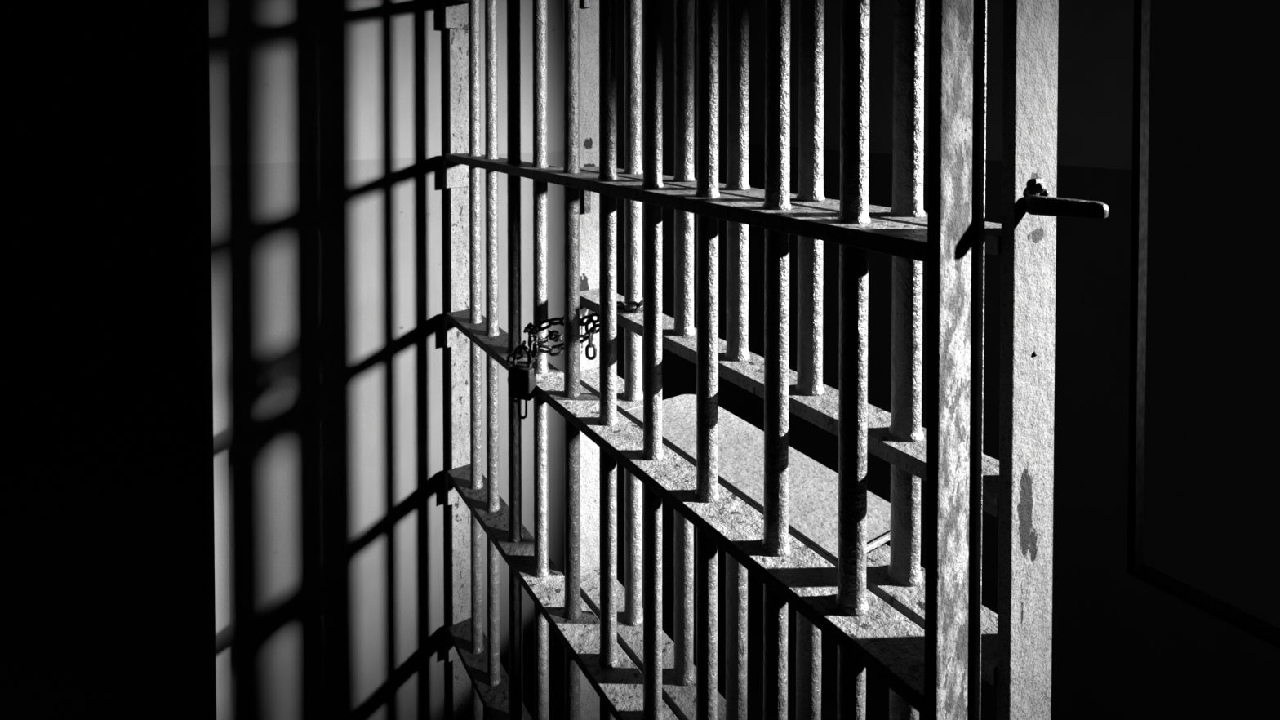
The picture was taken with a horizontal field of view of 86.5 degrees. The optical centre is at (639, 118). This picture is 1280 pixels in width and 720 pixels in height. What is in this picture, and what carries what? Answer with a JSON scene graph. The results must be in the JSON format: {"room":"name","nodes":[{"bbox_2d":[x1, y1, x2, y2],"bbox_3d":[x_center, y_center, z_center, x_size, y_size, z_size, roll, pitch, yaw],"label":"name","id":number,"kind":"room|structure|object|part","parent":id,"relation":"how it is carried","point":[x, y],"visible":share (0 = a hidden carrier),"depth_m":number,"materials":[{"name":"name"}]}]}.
{"room":"prison interior","nodes":[
{"label":"prison interior","id":0,"kind":"room"},
{"bbox_2d":[0,0,13,337],"bbox_3d":[-2.466,0.253,1.538,0.120,2.760,8.720,-1,1,-33],"label":"wall","id":1,"kind":"structure","parent":0,"point":[6,242],"depth_m":5.05,"materials":[{"name":"paint"}]},
{"bbox_2d":[8,0,196,322],"bbox_3d":[-4.412,0.183,5.550,1.303,2.760,0.120,-1,1,-33],"label":"wall","id":2,"kind":"structure","parent":0,"point":[102,123],"depth_m":5.51,"materials":[{"name":"paint"}]},
{"bbox_2d":[193,0,215,719],"bbox_3d":[-2.330,0.216,3.695,0.120,2.760,5.273,-1,1,-33],"label":"wall","id":3,"kind":"structure","parent":0,"point":[200,6],"depth_m":2.10,"materials":[{"name":"paint"}]},
{"bbox_2d":[0,298,837,719],"bbox_3d":[-1.357,1.679,2.370,2.860,0.120,8.840,-1,1,-33],"label":"floor","id":4,"kind":"structure","parent":0,"point":[104,612],"depth_m":2.70,"materials":[{"name":"concrete"}]},
{"bbox_2d":[579,0,1108,719],"bbox_3d":[0.161,0.315,0.930,0.136,2.736,0.857,-1,1,-33],"label":"bars","id":5,"kind":"object","parent":4,"relation":"on","point":[1018,486],"visible":0.82,"depth_m":0.79,"materials":[{"name":"paint"}]},
{"bbox_3d":[-0.047,0.475,1.184,0.066,0.016,0.183,-1,1,-33],"label":"rail","id":6,"kind":"part","parent":5,"relation":"part of","materials":[{"name":"metal"}]},
{"bbox_3d":[0.118,0.855,0.941,0.066,0.016,0.783,-1,1,-33],"label":"rail","id":7,"kind":"part","parent":5,"relation":"part of","materials":[{"name":"metal"}]},
{"bbox_3d":[0.124,0.483,0.924,0.066,0.016,0.440,-1,1,-33],"label":"rail","id":8,"kind":"part","parent":5,"relation":"part of","materials":[{"name":"metal"}]},
{"bbox_2d":[626,394,890,560],"bbox_3d":[0.154,0.472,0.944,0.135,0.003,0.434,-1,1,-33],"label":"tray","id":9,"kind":"object","parent":5,"relation":"on","point":[813,486],"depth_m":0.89,"materials":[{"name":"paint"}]},
{"bbox_3d":[0.120,0.332,0.933,0.064,0.018,0.783,-1,1,-33],"label":"slot rail","id":10,"kind":"part","parent":5,"relation":"part of","materials":[{"name":"metal"}]},
{"bbox_3d":[0.118,0.103,0.927,0.066,0.016,0.783,-1,1,-33],"label":"rail","id":11,"kind":"part","parent":5,"relation":"part of","materials":[{"name":"metal"}]},
{"bbox_3d":[0.290,0.484,0.674,0.066,0.016,0.160,-1,1,-33],"label":"rail","id":12,"kind":"part","parent":5,"relation":"part of","materials":[{"name":"metal"}]},
{"bbox_3d":[0.358,0.074,0.573,0.061,0.018,0.011,0,1,16],"label":"latch lever","id":13,"kind":"part","parent":5,"relation":"part of","materials":[{"name":"metal"}]},
{"bbox_2d":[207,0,746,719],"bbox_3d":[-0.243,0.248,1.843,1.557,2.760,0.120,-1,1,-33],"label":"wall","id":14,"kind":"structure","parent":0,"point":[327,119],"depth_m":1.51,"materials":[{"name":"paint"}]},
{"bbox_2d":[441,0,986,719],"bbox_3d":[-0.083,0.310,1.102,0.072,2.732,1.292,-1,1,-33],"label":"door","id":15,"kind":"structure","parent":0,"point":[935,669],"depth_m":0.83,"materials":[{"name":"paint"}]},
{"bbox_3d":[-0.085,-0.276,1.089,0.066,0.016,1.253,-1,1,-33],"label":"rail","id":16,"kind":"part","parent":15,"relation":"part of","materials":[{"name":"metal"}]},
{"bbox_3d":[-0.085,1.228,1.115,0.066,0.016,1.253,-1,1,-33],"label":"rail","id":17,"kind":"part","parent":15,"relation":"part of","materials":[{"name":"metal"}]},
{"bbox_3d":[-0.085,0.852,1.109,0.066,0.016,1.253,-1,1,-33],"label":"rail","id":18,"kind":"part","parent":15,"relation":"part of","materials":[{"name":"metal"}]},
{"bbox_2d":[506,297,643,402],"bbox_3d":[-0.105,0.407,1.194,0.295,0.222,0.092,1,1,34],"label":"chain","id":19,"kind":"object","parent":15,"relation":"attached to","point":[535,349],"visible":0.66,"depth_m":1.22,"materials":[{"name":"black metal"}]},
{"bbox_2d":[508,344,536,419],"bbox_3d":[-0.206,0.461,1.189,0.044,0.131,0.024,0,1,22],"label":"padlock","id":20,"kind":"object","parent":19,"relation":"hanging from","point":[522,377],"visible":1,"depth_m":1.18,"materials":[{"name":"black metal"}]},
{"bbox_3d":[-0.085,0.476,1.102,0.066,0.016,1.253,-1,1,-33],"label":"rail","id":21,"kind":"part","parent":15,"relation":"part of","materials":[{"name":"metal"}]},
{"bbox_3d":[-0.085,0.100,1.095,0.066,0.016,1.253,-1,1,-33],"label":"rail","id":22,"kind":"part","parent":15,"relation":"part of","materials":[{"name":"metal"}]},
{"bbox_2d":[746,0,1279,719],"bbox_3d":[1.236,0.266,0.827,0.030,2.760,3.207,-1,1,-33],"label":"wall","id":23,"kind":"structure","parent":0,"point":[1124,647],"depth_m":1.36,"materials":[{"name":"paint"}]},
{"bbox_2d":[1126,0,1279,648],"bbox_3d":[1.167,0.104,0.930,0.038,1.520,0.842,-1,1,-33],"label":"door frame","id":24,"kind":"structure","parent":23,"relation":"in","point":[1260,628],"depth_m":1.27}
]}

